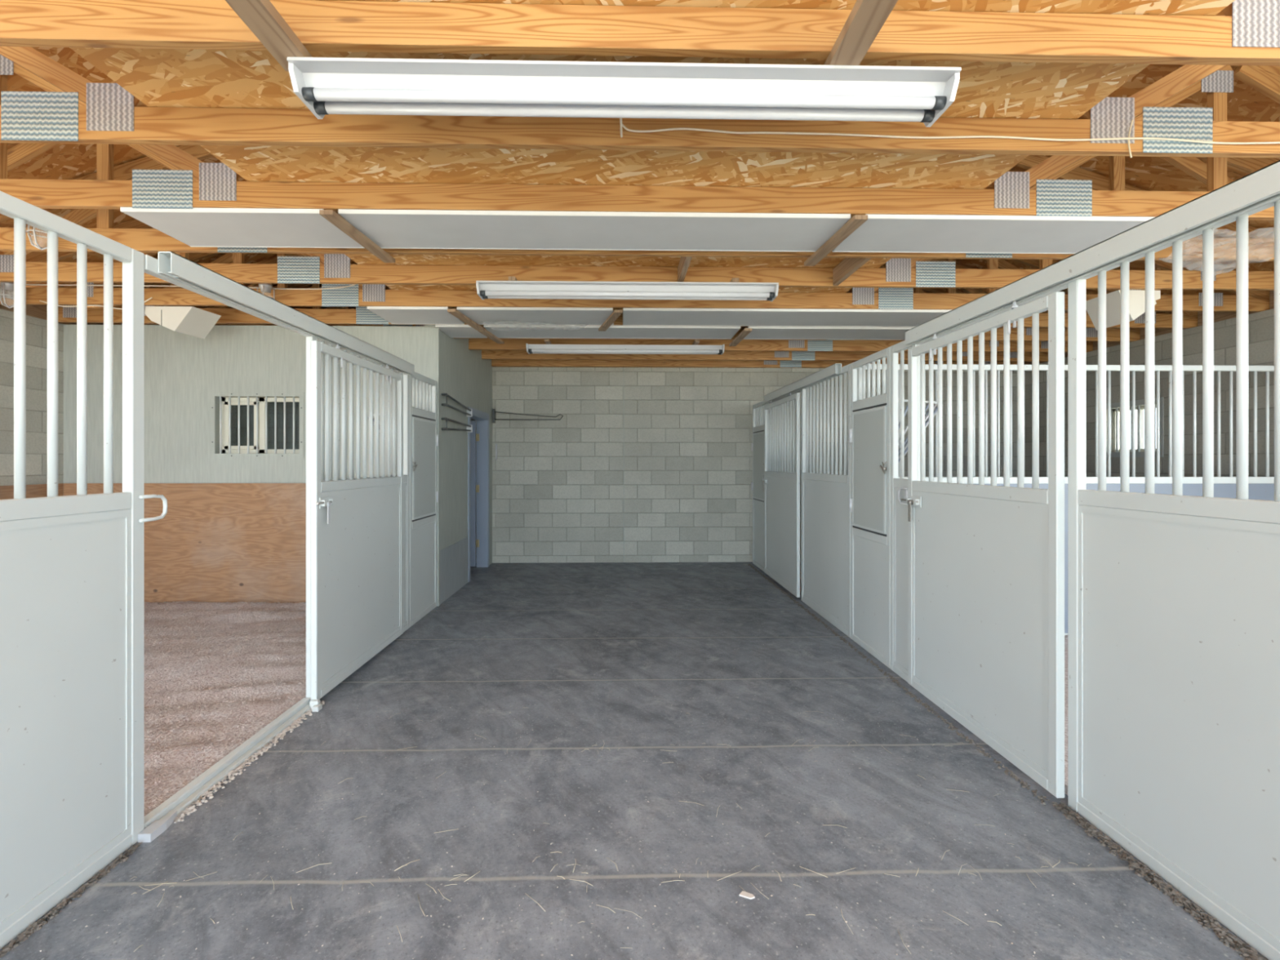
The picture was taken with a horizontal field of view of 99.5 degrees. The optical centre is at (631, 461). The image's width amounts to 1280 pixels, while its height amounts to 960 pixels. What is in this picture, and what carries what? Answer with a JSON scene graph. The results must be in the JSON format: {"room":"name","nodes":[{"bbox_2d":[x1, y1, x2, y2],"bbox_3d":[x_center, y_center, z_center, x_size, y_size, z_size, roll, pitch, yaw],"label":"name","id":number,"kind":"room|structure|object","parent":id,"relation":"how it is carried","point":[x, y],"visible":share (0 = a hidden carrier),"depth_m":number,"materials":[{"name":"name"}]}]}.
{"room":"farm building","nodes":[
{"label":"farm building","id":0,"kind":"room"},
{"bbox_2d":[0,308,64,495],"bbox_3d":[-5.672,0.095,2.479,0.200,2.910,10.390,0,0,-1],"label":"wall","id":1,"kind":"structure","parent":0,"point":[36,328],"depth_m":5.07,"materials":[{"name":"concrete"}]},
{"bbox_2d":[0,483,62,499],"bbox_3d":[-5.596,0.833,4.263,0.020,1.235,2.154,0,0,-1],"label":"board","id":2,"kind":"object","parent":1,"relation":"attached to","point":[33,491],"visible":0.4,"depth_m":5.06,"materials":[{"name":"brown wood"}]},
{"bbox_2d":[0,304,103,324],"bbox_3d":[-5.673,-1.470,2.489,0.100,0.220,10.410,0,0,-1],"label":"trim","id":3,"kind":"structure","parent":1,"relation":"on","point":[39,311],"depth_m":5.18,"materials":[{"name":"brown wood"}]},
{"bbox_2d":[113,253,1140,342],"bbox_3d":[-0.124,-2.388,6.004,12.437,2.119,0.041,0,0,-1],"label":"roof truss","id":4,"kind":"object","parent":1,"relation":"on","point":[1091,334],"visible":0.06,"depth_m":6.07,"materials":[{"name":"brown wood"}]},
{"bbox_2d":[544,338,551,344],"bbox_3d":[-0.950,-1.344,6.292,0.050,0.030,0.620,0,0,-1],"label":"strip","id":5,"kind":"object","parent":4,"relation":"attached to","point":[547,341],"visible":0.36,"depth_m":6.04,"materials":[{"name":"brown wood"}]},
{"bbox_2d":[525,343,724,355],"bbox_3d":[-0.073,-1.283,6.210,2.238,0.088,0.210,0,0,-1],"label":"strip light","id":6,"kind":"object","parent":4,"relation":"attached to","point":[531,348],"visible":1,"depth_m":6.17,"materials":[{"name":"white metal"}]},
{"bbox_2d":[691,339,699,345],"bbox_3d":[0.720,-1.344,6.326,0.050,0.030,0.620,0,0,-1],"label":"strip","id":7,"kind":"object","parent":4,"relation":"attached to","point":[695,342],"visible":0.43,"depth_m":6.08,"materials":[{"name":"brown wood"}]},
{"bbox_2d":[57,252,1197,328],"bbox_3d":[-0.111,-2.388,5.394,12.437,2.119,0.041,0,0,-1],"label":"roof truss","id":8,"kind":"object","parent":1,"relation":"on","point":[361,315],"visible":0.07,"depth_m":5.32,"materials":[{"name":"brown wood"}]},
{"bbox_2d":[435,324,487,337],"bbox_3d":[-1.753,-1.346,5.600,0.395,0.024,0.470,0,0,-1],"label":"board","id":9,"kind":"object","parent":8,"relation":"attached to","point":[451,331],"visible":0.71,"depth_m":5.54,"materials":[{"name":"white plastic"}]},
{"bbox_2d":[483,324,751,346],"bbox_3d":[-0.154,-1.320,5.638,2.645,0.076,0.722,0,0,-1],"label":"board","id":10,"kind":"object","parent":8,"relation":"attached to","point":[499,331],"depth_m":5.58,"materials":[{"name":"white plastic"}]},
{"bbox_2d":[477,328,504,343],"bbox_3d":[-1.483,-1.321,5.731,0.070,0.024,0.593,0,0,6],"label":"strip","id":11,"kind":"object","parent":10,"relation":"attached to","point":[485,332],"visible":0.93,"depth_m":5.69,"materials":[{"name":"brown wood"}]},
{"bbox_2d":[743,325,915,339],"bbox_3d":[2.224,-1.346,5.682,2.120,0.024,0.470,0,0,-1],"label":"board","id":12,"kind":"object","parent":8,"relation":"attached to","point":[757,331],"visible":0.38,"depth_m":5.61,"materials":[{"name":"white plastic"}]},
{"bbox_2d":[0,218,1269,311],"bbox_3d":[-0.099,-2.388,4.785,12.437,2.119,0.041,0,0,-1],"label":"roof truss","id":13,"kind":"object","parent":1,"relation":"on","point":[371,295],"visible":0.2,"depth_m":4.76,"materials":[{"name":"brown wood"}]},
{"bbox_2d":[0,281,13,308],"bbox_3d":[-5.245,-1.401,4.563,0.132,0.219,0.132,0,0,-1],"label":"lamp","id":14,"kind":"object","parent":13,"relation":"attached to","point":[7,294],"visible":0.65,"depth_m":4.53,"materials":[{"name":"clear glass"}]},
{"bbox_2d":[1,289,13,306],"bbox_3d":[-5.245,-1.370,4.563,0.089,0.140,0.090,0,0,-1],"label":"glass jar","id":15,"kind":"object","parent":14,"relation":"on","point":[7,295],"depth_m":4.53,"materials":[{"name":"white"}]},
{"bbox_2d":[39,297,152,309],"bbox_3d":[-4.605,-1.362,4.655,0.947,0.108,0.010,0,0,-1],"label":"cable","id":16,"kind":"object","parent":13,"relation":"attached to","point":[151,297],"visible":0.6,"depth_m":4.65,"materials":[{"name":"white plastic"}]},
{"bbox_2d":[144,306,221,338],"bbox_3d":[-4.036,-1.248,4.881,0.440,0.216,0.303,0,0,-1],"label":"ceiling box","id":17,"kind":"object","parent":13,"relation":"hanging from","point":[191,321],"visible":1,"depth_m":4.75,"materials":[{"name":"beige metal"}]},
{"bbox_2d":[26,284,355,289],"bbox_3d":[-4.019,-1.534,4.675,3.341,0.085,0.012,0,0,-1],"label":"cable","id":18,"kind":"object","parent":13,"relation":"attached to","point":[26,284],"visible":0.59,"depth_m":4.67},
{"bbox_2d":[257,283,275,299],"bbox_3d":[-3.116,-1.401,4.607,0.132,0.219,0.132,0,0,-1],"label":"lamp","id":19,"kind":"object","parent":13,"relation":"attached to","point":[265,288],"visible":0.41,"depth_m":4.58,"materials":[{"name":"clear glass"}]},
{"bbox_2d":[260,291,271,297],"bbox_3d":[-3.115,-1.370,4.607,0.089,0.140,0.090,0,0,-1],"label":"glass jar","id":20,"kind":"object","parent":19,"relation":"on","point":[266,293],"depth_m":4.58,"materials":[{"name":"white"}]},
{"bbox_2d":[367,306,464,324],"bbox_3d":[-1.973,-1.346,5.003,0.700,0.024,0.515,0,0,-1],"label":"board","id":21,"kind":"object","parent":13,"relation":"attached to","point":[393,315],"visible":0.9,"depth_m":4.95,"materials":[{"name":"white plastic"}]},
{"bbox_2d":[447,306,613,330],"bbox_3d":[-0.897,-1.333,5.083,1.445,0.049,0.696,0,0,-1],"label":"board","id":22,"kind":"object","parent":13,"relation":"attached to","point":[480,315],"depth_m":4.95,"materials":[{"name":"white plastic"}]},
{"bbox_2d":[598,310,622,331],"bbox_3d":[-0.210,-1.321,5.097,0.068,0.024,0.718,0,0,-15],"label":"strip","id":23,"kind":"object","parent":22,"relation":"attached to","point":[615,315],"visible":1,"depth_m":5.02,"materials":[{"name":"brown wood"}]},
{"bbox_2d":[622,307,951,326],"bbox_3d":[1.556,-1.346,5.076,3.280,0.024,0.515,0,0,-1],"label":"board","id":24,"kind":"object","parent":13,"relation":"attached to","point":[631,316],"visible":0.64,"depth_m":4.98,"materials":[{"name":"white plastic"}]},
{"bbox_2d":[0,145,1274,290],"bbox_3d":[-0.086,-2.388,4.175,12.437,2.119,0.041,0,0,-1],"label":"roof truss","id":25,"kind":"object","parent":1,"relation":"on","point":[336,268],"visible":0.41,"depth_m":4.16,"materials":[{"name":"brown wood"}]},
{"bbox_2d":[475,275,778,301],"bbox_3d":[-0.030,-1.299,4.115,2.238,0.120,0.250,0,0,-1],"label":"strip light","id":26,"kind":"object","parent":25,"relation":"attached to","point":[566,290],"depth_m":4.06,"materials":[{"name":"white metal"}]},
{"bbox_2d":[677,256,692,281],"bbox_3d":[0.375,-1.426,3.881,0.038,0.128,0.568,0,0,-1],"label":"board","id":27,"kind":"object","parent":25,"relation":"attached to","point":[684,262],"visible":0.57,"depth_m":3.88,"materials":[{"name":"brown wood"}]},
{"bbox_2d":[832,257,871,285],"bbox_3d":[1.580,-1.426,3.906,0.038,0.128,0.568,0,0,-1],"label":"board","id":28,"kind":"object","parent":25,"relation":"attached to","point":[846,267],"visible":0.71,"depth_m":3.96,"materials":[{"name":"brown wood"}]},
{"bbox_2d":[1085,289,1159,330],"bbox_3d":[4.009,-1.236,4.447,0.340,0.241,0.333,0,0,-1],"label":"ceiling box","id":29,"kind":"object","parent":25,"relation":"hanging from","point":[1136,297],"visible":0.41,"depth_m":4.35,"materials":[{"name":"beige metal"}]},
{"bbox_2d":[0,100,1279,261],"bbox_3d":[-0.073,-2.388,3.566,12.437,2.119,0.041,0,0,-1],"label":"roof truss","id":30,"kind":"object","parent":1,"relation":"on","point":[142,240],"visible":0.08,"depth_m":3.55,"materials":[{"name":"brown wood"}]},
{"bbox_2d":[26,224,47,250],"bbox_3d":[-3.691,-1.431,3.385,0.132,0.219,0.132,0,0,-1],"label":"lamp","id":31,"kind":"object","parent":30,"relation":"attached to","point":[38,239],"visible":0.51,"depth_m":3.35,"materials":[{"name":"clear glass"}]},
{"bbox_2d":[31,226,47,248],"bbox_3d":[-3.691,-1.400,3.385,0.089,0.140,0.090,0,0,-1],"label":"glass jar","id":32,"kind":"object","parent":31,"relation":"on","point":[38,237],"depth_m":3.35,"materials":[{"name":"white"}]},
{"bbox_2d":[0,0,1279,66],"bbox_3d":[-0.037,-2.388,1.797,12.437,2.119,0.041,0,0,-1],"label":"roof truss","id":33,"kind":"object","parent":1,"relation":"on","point":[1248,33],"visible":1,"depth_m":1.78,"materials":[{"name":"brown wood"}]},
{"bbox_2d":[225,0,312,71],"bbox_3d":[-1.119,-1.341,1.632,0.100,0.036,0.410,0,0,-1],"label":"strip","id":34,"kind":"object","parent":33,"relation":"attached to","point":[261,17],"visible":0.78,"depth_m":1.66,"materials":[{"name":"brown wood"}]},
{"bbox_2d":[286,57,961,127],"bbox_3d":[-0.014,-1.278,1.915,2.238,0.088,0.250,0,0,-1],"label":"strip light","id":35,"kind":"object","parent":33,"relation":"attached to","point":[326,86],"visible":1,"depth_m":1.86,"materials":[{"name":"white metal"}]},
{"bbox_2d":[823,0,897,65],"bbox_3d":[0.711,-1.341,1.685,0.100,0.036,0.440,0,0,-1],"label":"strip","id":36,"kind":"object","parent":33,"relation":"attached to","point":[866,18],"visible":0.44,"depth_m":1.67,"materials":[{"name":"brown wood"}]},
{"bbox_2d":[0,46,1279,158],"bbox_3d":[-0.048,-2.388,2.347,12.437,2.119,0.041,0,0,-1],"label":"roof truss","id":37,"kind":"object","parent":1,"relation":"on","point":[111,115],"visible":0.8,"depth_m":2.33,"materials":[{"name":"brown wood"}]},
{"bbox_2d":[619,118,1279,144],"bbox_3d":[1.437,-1.355,2.189,2.971,0.187,0.340,0,0,-1],"label":"cable","id":38,"kind":"object","parent":37,"relation":"attached to","point":[620,119],"visible":0.99,"depth_m":2.35,"materials":[{"name":"white plastic"}]},
{"bbox_2d":[1128,120,1133,157],"bbox_3d":[2.180,-1.411,2.367,0.023,0.166,0.006,0,0,-1],"label":"cable","id":39,"kind":"object","parent":37,"relation":"hanging from","point":[1131,126],"visible":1,"depth_m":2.37,"materials":[{"name":"plastic"}]},
{"bbox_2d":[0,54,1279,220],"bbox_3d":[-0.061,-2.388,2.957,12.437,2.119,0.041,0,0,-1],"label":"roof truss","id":40,"kind":"object","parent":1,"relation":"on","point":[217,186],"visible":0.63,"depth_m":2.94,"materials":[{"name":"brown wood"}]},
{"bbox_2d":[120,207,364,248],"bbox_3d":[-2.200,-1.346,3.138,1.070,0.024,0.475,0,0,-1],"label":"board","id":41,"kind":"object","parent":40,"relation":"attached to","point":[194,227],"visible":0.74,"depth_m":3.09,"materials":[{"name":"white plastic"}]},
{"bbox_2d":[337,208,850,252],"bbox_3d":[-0.196,-1.346,3.179,2.780,0.024,0.475,0,0,-1],"label":"board","id":42,"kind":"object","parent":40,"relation":"attached to","point":[388,228],"visible":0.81,"depth_m":3.11,"materials":[{"name":"white plastic"}]},
{"bbox_2d":[319,209,395,262],"bbox_3d":[-1.607,-1.321,3.218,0.070,0.024,0.705,0,0,2],"label":"strip","id":43,"kind":"object","parent":42,"relation":"attached to","point":[331,215],"visible":1,"depth_m":3.13,"materials":[{"name":"brown wood"}]},
{"bbox_2d":[804,214,867,266],"bbox_3d":[1.213,-1.321,3.276,0.070,0.024,0.705,0,0,-4],"label":"strip","id":44,"kind":"object","parent":42,"relation":"attached to","point":[856,220],"visible":1,"depth_m":3.19,"materials":[{"name":"brown wood"}]},
{"bbox_2d":[831,213,1154,253],"bbox_3d":[2.307,-1.346,3.231,2.055,0.024,0.475,0,0,-1],"label":"board","id":45,"kind":"object","parent":40,"relation":"attached to","point":[915,233],"visible":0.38,"depth_m":3.18,"materials":[{"name":"white plastic"}]},
{"bbox_2d":[232,285,1048,361],"bbox_3d":[-0.149,-2.388,7.223,12.437,2.119,0.041,0,0,-1],"label":"roof truss","id":46,"kind":"object","parent":1,"relation":"on","point":[486,354],"visible":0.06,"depth_m":7.24,"materials":[{"name":"brown wood"}]},
{"bbox_2d":[204,261,1093,352],"bbox_3d":[-0.136,-2.388,6.613,12.437,2.119,0.041,0,0,-1],"label":"roof truss","id":47,"kind":"object","parent":1,"relation":"on","point":[473,344],"visible":0.06,"depth_m":6.63,"materials":[{"name":"brown wood"}]},
{"bbox_2d":[63,324,441,605],"bbox_3d":[-3.793,0.046,5.468,3.680,2.808,0.130,0,0,-1],"label":"wall","id":48,"kind":"structure","parent":0,"point":[181,371],"depth_m":5.39,"materials":[{"name":"paint"}]},
{"bbox_2d":[63,483,306,603],"bbox_3d":[-3.807,0.833,5.389,3.601,1.235,0.020,0,0,-1],"label":"board","id":49,"kind":"object","parent":48,"relation":"attached to","point":[214,542],"visible":0.36,"depth_m":5.37,"materials":[{"name":"brown wood"}]},
{"bbox_2d":[209,391,304,457],"bbox_3d":[-3.738,-0.365,5.462,0.920,0.660,0.134,0,0,-1],"label":"window","id":50,"kind":"structure","parent":48,"relation":"in","point":[266,427],"depth_m":5.45,"materials":[{"name":"paint"}]},
{"bbox_2d":[424,324,492,564],"bbox_3d":[-2.041,-0.023,6.595,0.130,2.946,2.308,0,0,-1],"label":"wall","id":51,"kind":"structure","parent":0,"point":[466,377],"depth_m":6.17,"materials":[{"name":"paint"}]},
{"bbox_2d":[437,328,439,606],"bbox_3d":[-1.946,0.050,5.450,0.014,2.800,0.042,0,0,-1],"label":"trim","id":52,"kind":"structure","parent":51,"relation":"attached to","point":[438,329],"depth_m":5.43,"materials":[{"name":"paint"}]},
{"bbox_2d":[440,537,468,604],"bbox_3d":[-1.960,1.177,5.986,0.008,0.545,1.030,0,0,-1],"label":"wall panel","id":53,"kind":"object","parent":51,"relation":"attached to","point":[454,558],"depth_m":5.93,"materials":[{"name":"paint"}]},
{"bbox_2d":[440,393,472,417],"bbox_3d":[-1.932,-0.618,6.016,0.065,0.166,0.932,0,0,-1],"label":"rack","id":54,"kind":"object","parent":51,"relation":"attached to","point":[469,411],"visible":1,"depth_m":5.94,"materials":[{"name":"grey metal"}]},
{"bbox_2d":[440,417,472,432],"bbox_3d":[-1.932,-0.388,6.016,0.065,0.128,0.932,0,0,-1],"label":"rack","id":55,"kind":"object","parent":51,"relation":"attached to","point":[469,427],"visible":1,"depth_m":5.95,"materials":[{"name":"grey metal"}]},
{"bbox_2d":[467,406,488,582],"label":"door","id":56,"kind":"structure","parent":51,"relation":"in","point":[482,437],"depth_m":7.43,"materials":[{"name":"blue metal"}]},
{"bbox_2d":[0,561,1267,959],"bbox_3d":[0.088,1.510,2.547,11.720,0.120,10.890,0,0,-1],"label":"floor","id":57,"kind":"structure","parent":0,"point":[886,810],"depth_m":2.18,"materials":[{"name":"concrete"}]},
{"bbox_2d":[0,841,142,957],"bbox_3d":[-1.851,1.442,1.704,0.041,0.016,0.697,0,0,-1],"label":"debris","id":58,"kind":"object","parent":57,"relation":"on","point":[36,926],"visible":1,"depth_m":1.76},
{"bbox_2d":[0,191,167,949],"bbox_3d":[-1.883,0.323,1.556,0.059,2.255,1.249,0,0,-1],"label":"panel","id":59,"kind":"object","parent":57,"relation":"on","point":[72,566],"visible":0.98,"depth_m":1.81,"materials":[{"name":"paint"}]},
{"bbox_2d":[137,810,177,842],"bbox_3d":[-1.858,1.434,2.132,0.048,0.032,0.140,0,0,-1],"label":"guide","id":60,"kind":"object","parent":57,"relation":"on","point":[153,831],"visible":1,"depth_m":2.10,"materials":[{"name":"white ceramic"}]},
{"bbox_2d":[143,600,306,816],"bbox_3d":[-3.756,1.399,3.098,3.602,0.098,4.550,0,0,-1],"label":"bedding","id":61,"kind":"object","parent":57,"relation":"on","point":[216,674],"visible":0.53,"depth_m":3.50,"materials":[{"name":"brown wood"}]},
{"bbox_2d":[143,697,311,829],"bbox_3d":[-1.905,1.427,2.664,0.080,0.045,1.125,0,0,-1],"label":"door sill","id":62,"kind":"structure","parent":57,"relation":"on","point":[184,797],"depth_m":2.52,"materials":[{"name":"paint"}]},
{"bbox_2d":[311,340,403,700],"bbox_3d":[-1.869,0.320,3.810,0.072,2.190,1.305,0,0,-1],"label":"sliding door","id":63,"kind":"structure","parent":62,"relation":"on","point":[357,525],"depth_m":3.63,"materials":[{"name":"paint"}]},
{"bbox_2d":[173,700,324,822],"bbox_3d":[-1.846,1.442,2.714,0.067,0.016,1.106,0,0,-1],"label":"debris","id":64,"kind":"object","parent":57,"relation":"on","point":[191,808],"visible":0.94,"depth_m":2.54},
{"bbox_2d":[309,699,322,711],"bbox_3d":[-1.851,1.425,3.163,0.070,0.050,0.060,0,0,-1],"label":"guide","id":65,"kind":"object","parent":57,"relation":"on","point":[315,704],"visible":1,"depth_m":3.16,"materials":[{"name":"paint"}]},
{"bbox_2d":[306,335,409,697],"bbox_3d":[-1.942,0.323,3.978,0.040,2.255,1.495,0,0,-1],"label":"panel","id":66,"kind":"object","parent":57,"relation":"on","point":[406,377],"visible":0.3,"depth_m":3.64,"materials":[{"name":"paint"}]},
{"bbox_2d":[143,254,311,336],"bbox_3d":[-1.915,-0.775,2.664,0.040,0.060,1.125,0,0,-1],"label":"header rail","id":67,"kind":"object","parent":66,"relation":"attached to","point":[150,264],"visible":0.42,"depth_m":2.37,"materials":[{"name":"paint"}]},
{"bbox_2d":[158,251,414,374],"bbox_3d":[-1.883,-0.792,3.417,0.054,0.085,2.530,0,0,-1],"label":"door track","id":68,"kind":"object","parent":67,"relation":"attached to","point":[175,266],"visible":1,"depth_m":2.72,"materials":[{"name":"paint"}]},
{"bbox_2d":[409,371,438,626],"bbox_3d":[-1.948,0.323,5.079,0.074,2.255,0.696,0,0,-1],"label":"feed section","id":69,"kind":"object","parent":57,"relation":"on","point":[424,438],"visible":0.91,"depth_m":5.03,"materials":[{"name":"paint"}]},
{"bbox_2d":[367,413,385,440],"bbox_3d":[-2.286,-0.104,5.119,0.576,0.669,0.576,0,0,-1],"label":"rack","id":70,"kind":"object","parent":69,"relation":"attached to","point":[384,413],"visible":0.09,"depth_m":5.08,"materials":[{"name":"paint"}]},
{"bbox_2d":[130,707,1091,953],"bbox_3d":[-0.018,1.446,2.386,3.463,0.005,1.623,0,0,-1],"label":"litter","id":71,"kind":"object","parent":57,"relation":"on","point":[528,708],"visible":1,"depth_m":1.89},
{"bbox_2d":[40,588,1186,959],"bbox_3d":[-0.056,1.446,3.993,3.555,0.004,4.994,0,0,-1],"label":"debris","id":72,"kind":"object","parent":57,"relation":"on","point":[513,588],"visible":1,"depth_m":1.85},
{"bbox_2d":[739,890,755,899],"bbox_3d":[0.385,1.447,1.808,0.050,0.005,0.020,0,0,22],"label":"chip","id":73,"kind":"object","parent":57,"relation":"on","point":[744,894],"visible":1,"depth_m":1.80,"materials":[{"name":"beige wood"}]},
{"bbox_2d":[751,400,769,571],"bbox_3d":[1.732,0.323,7.337,0.074,2.255,0.800,0,0,-1],"label":"feed section","id":74,"kind":"object","parent":57,"relation":"on","point":[757,445],"visible":0.7,"depth_m":7.41,"materials":[{"name":"paint"}]},
{"bbox_2d":[800,559,800,595],"bbox_3d":[3.739,1.430,6.163,3.850,0.040,3.390,0,0,-1],"label":"bedding","id":75,"kind":"object","parent":57,"relation":"on","point":[800,559],"visible":0.02,"depth_m":6.59,"materials":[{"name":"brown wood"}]},
{"bbox_2d":[800,363,850,638],"bbox_3d":[1.796,0.323,5.051,0.040,2.255,1.215,0,0,-1],"label":"panel","id":76,"kind":"object","parent":57,"relation":"on","point":[825,515],"visible":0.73,"depth_m":4.98,"materials":[{"name":"paint"}]},
{"bbox_2d":[768,390,800,403],"bbox_3d":[1.771,-0.775,6.298,0.040,0.060,1.270,0,0,-1],"label":"header rail","id":77,"kind":"object","parent":76,"relation":"attached to","point":[798,391],"visible":0.26,"depth_m":6.21,"materials":[{"name":"paint"}]},
{"bbox_2d":[764,363,841,402],"bbox_3d":[1.734,-0.792,5.752,0.054,0.085,2.290,0,0,-1],"label":"door track","id":78,"kind":"object","parent":77,"relation":"attached to","point":[832,371],"visible":1,"depth_m":5.34,"materials":[{"name":"paint"}]},
{"bbox_2d":[761,392,799,597],"bbox_3d":[1.701,0.320,6.296,0.072,2.190,1.320,0,0,-1],"label":"sliding door","id":79,"kind":"structure","parent":78,"relation":"hanging from","point":[781,489],"depth_m":6.13,"materials":[{"name":"paint"}]},
{"bbox_2d":[848,346,890,668],"bbox_3d":[1.799,0.323,4.113,0.074,2.255,0.650,0,0,-1],"label":"feed section","id":80,"kind":"object","parent":57,"relation":"on","point":[869,432],"visible":0.94,"depth_m":4.08,"materials":[{"name":"paint"}]},
{"bbox_2d":[898,399,937,462],"bbox_3d":[2.137,-0.104,4.085,0.576,0.669,0.576,0,0,-1],"label":"rack","id":81,"kind":"object","parent":80,"relation":"attached to","point":[935,406],"visible":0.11,"depth_m":4.03,"materials":[{"name":"paint"}]},
{"bbox_2d":[747,563,1049,804],"bbox_3d":[1.699,1.442,4.963,0.054,0.016,5.346,0,0,-1],"label":"debris","id":82,"kind":"object","parent":57,"relation":"on","point":[1023,784],"visible":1,"depth_m":3.17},
{"bbox_2d":[890,340,919,682],"bbox_3d":[1.826,0.323,3.621,0.040,2.255,0.325,0,0,-1],"label":"panel","id":83,"kind":"object","parent":57,"relation":"on","point":[899,512],"visible":0.62,"depth_m":3.67,"materials":[{"name":"paint"}]},
{"bbox_2d":[897,487,907,504],"bbox_3d":[1.790,0.225,3.566,0.030,0.112,0.106,0,0,-1],"label":"loop","id":84,"kind":"object","parent":83,"relation":"attached to","point":[900,488],"visible":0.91,"depth_m":3.54,"materials":[{"name":"white metal"}]},
{"bbox_2d":[1064,635,1067,795],"bbox_3d":[3.810,1.430,2.694,3.850,0.040,3.430,0,0,-1],"label":"bedding","id":85,"kind":"object","parent":57,"relation":"on","point":[1065,636],"visible":0.02,"depth_m":3.02,"materials":[{"name":"brown wood"}]},
{"bbox_2d":[858,364,1274,635],"bbox_3d":[3.772,0.330,4.439,3.865,2.240,0.040,0,0,-1],"label":"wall","id":86,"kind":"structure","parent":57,"relation":"on","point":[1262,488],"depth_m":4.43,"materials":[{"name":"paint"}]},
{"bbox_2d":[1051,801,1266,959],"bbox_3d":[1.801,1.442,1.862,0.066,0.016,0.864,0,0,-1],"label":"debris","id":87,"kind":"object","parent":57,"relation":"on","point":[1224,936],"visible":1,"depth_m":1.83,"materials":[{"name":"gravel"}]},
{"bbox_2d":[1067,198,1279,959],"bbox_3d":[1.867,0.323,1.645,0.040,2.255,1.273,0,0,-1],"label":"panel","id":88,"kind":"object","parent":57,"relation":"on","point":[1174,599],"visible":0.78,"depth_m":1.84,"materials":[{"name":"paint"}]},
{"bbox_2d":[915,283,1067,344],"bbox_3d":[1.841,-0.775,2.870,0.040,0.060,1.167,0,0,-1],"label":"header rail","id":89,"kind":"object","parent":88,"relation":"attached to","point":[1065,286],"visible":0.28,"depth_m":2.70,"materials":[{"name":"paint"}]},
{"bbox_2d":[905,160,1279,344],"bbox_3d":[1.806,-0.792,2.243,0.054,0.085,2.470,0,0,-1],"label":"door track","id":90,"kind":"object","parent":89,"relation":"attached to","point":[1261,187],"visible":1,"depth_m":1.95,"materials":[{"name":"paint"}]},
{"bbox_2d":[901,291,1064,798],"bbox_3d":[1.771,0.320,2.880,0.072,2.190,1.214,0,0,-1],"label":"sliding door","id":91,"kind":"structure","parent":90,"relation":"hanging from","point":[986,562],"depth_m":2.67,"materials":[{"name":"paint"}]},
{"bbox_2d":[0,10,1279,328],"bbox_3d":[-0.059,-2.455,2.844,12.800,2.090,10.890,0,0,-1],"label":"ceiling","id":92,"kind":"structure","parent":0,"point":[1245,104],"depth_m":3.99,"materials":[{"name":"brown wood"}]},
{"bbox_2d":[351,324,1017,563],"bbox_3d":[-0.022,-0.960,7.891,11.720,5.020,0.200,0,0,-1],"label":"wall","id":93,"kind":"structure","parent":0,"point":[557,486],"depth_m":7.79,"materials":[{"name":"concrete"}]},
{"bbox_2d":[495,444,497,459],"bbox_3d":[-1.935,-0.140,7.727,0.022,0.220,0.022,0,0,21],"label":"conduit","id":94,"kind":"object","parent":93,"relation":"attached to","point":[495,444],"visible":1,"depth_m":7.72,"materials":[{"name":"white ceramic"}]},
{"bbox_2d":[492,408,563,422],"bbox_3d":[-1.477,-0.650,7.699,1.009,0.200,0.066,0,0,2],"label":"rack","id":95,"kind":"object","parent":93,"relation":"attached to","point":[494,411],"visible":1,"depth_m":7.68,"materials":[{"name":"grey metal"}]},
{"bbox_2d":[623,367,624,562],"bbox_3d":[-0.118,0.050,7.788,0.009,2.800,0.003,0,0,-1],"label":"trim","id":96,"kind":"structure","parent":93,"relation":"attached to","point":[624,367],"depth_m":7.79,"materials":[{"name":"paint"}]},
{"bbox_2d":[340,306,1017,367],"bbox_3d":[-0.160,-2.388,7.764,12.437,2.119,0.041,0,0,-1],"label":"roof truss","id":97,"kind":"object","parent":93,"relation":"on","point":[495,362],"visible":0.08,"depth_m":7.76,"materials":[{"name":"brown wood"}]},
{"bbox_2d":[69,0,1235,310],"bbox_3d":[-0.091,-1.508,4.419,4.000,0.012,6.740,0,0,-1],"label":"deck","id":98,"kind":"object","parent":97,"relation":"on","point":[157,77],"visible":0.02,"depth_m":2.59,"materials":[{"name":"brown wood"}]},
{"bbox_2d":[1024,308,1274,476],"bbox_3d":[5.845,0.095,2.716,0.200,2.910,10.390,0,0,-1],"label":"wall","id":99,"kind":"structure","parent":0,"point":[1260,324],"depth_m":5.44,"materials":[{"name":"concrete"}]},
{"bbox_2d":[1106,396,1163,457],"bbox_3d":[5.745,-0.370,6.175,0.158,0.640,0.770,0,0,-1],"label":"window","id":100,"kind":"structure","parent":99,"relation":"in","point":[1140,411],"depth_m":6.16,"materials":[{"name":"paint"}]},
{"bbox_2d":[1023,290,1274,364],"bbox_3d":[5.845,-1.470,2.726,0.100,0.220,10.410,0,0,-1],"label":"trim","id":101,"kind":"structure","parent":99,"relation":"on","point":[1218,316],"depth_m":5.49,"materials":[{"name":"brown wood"}]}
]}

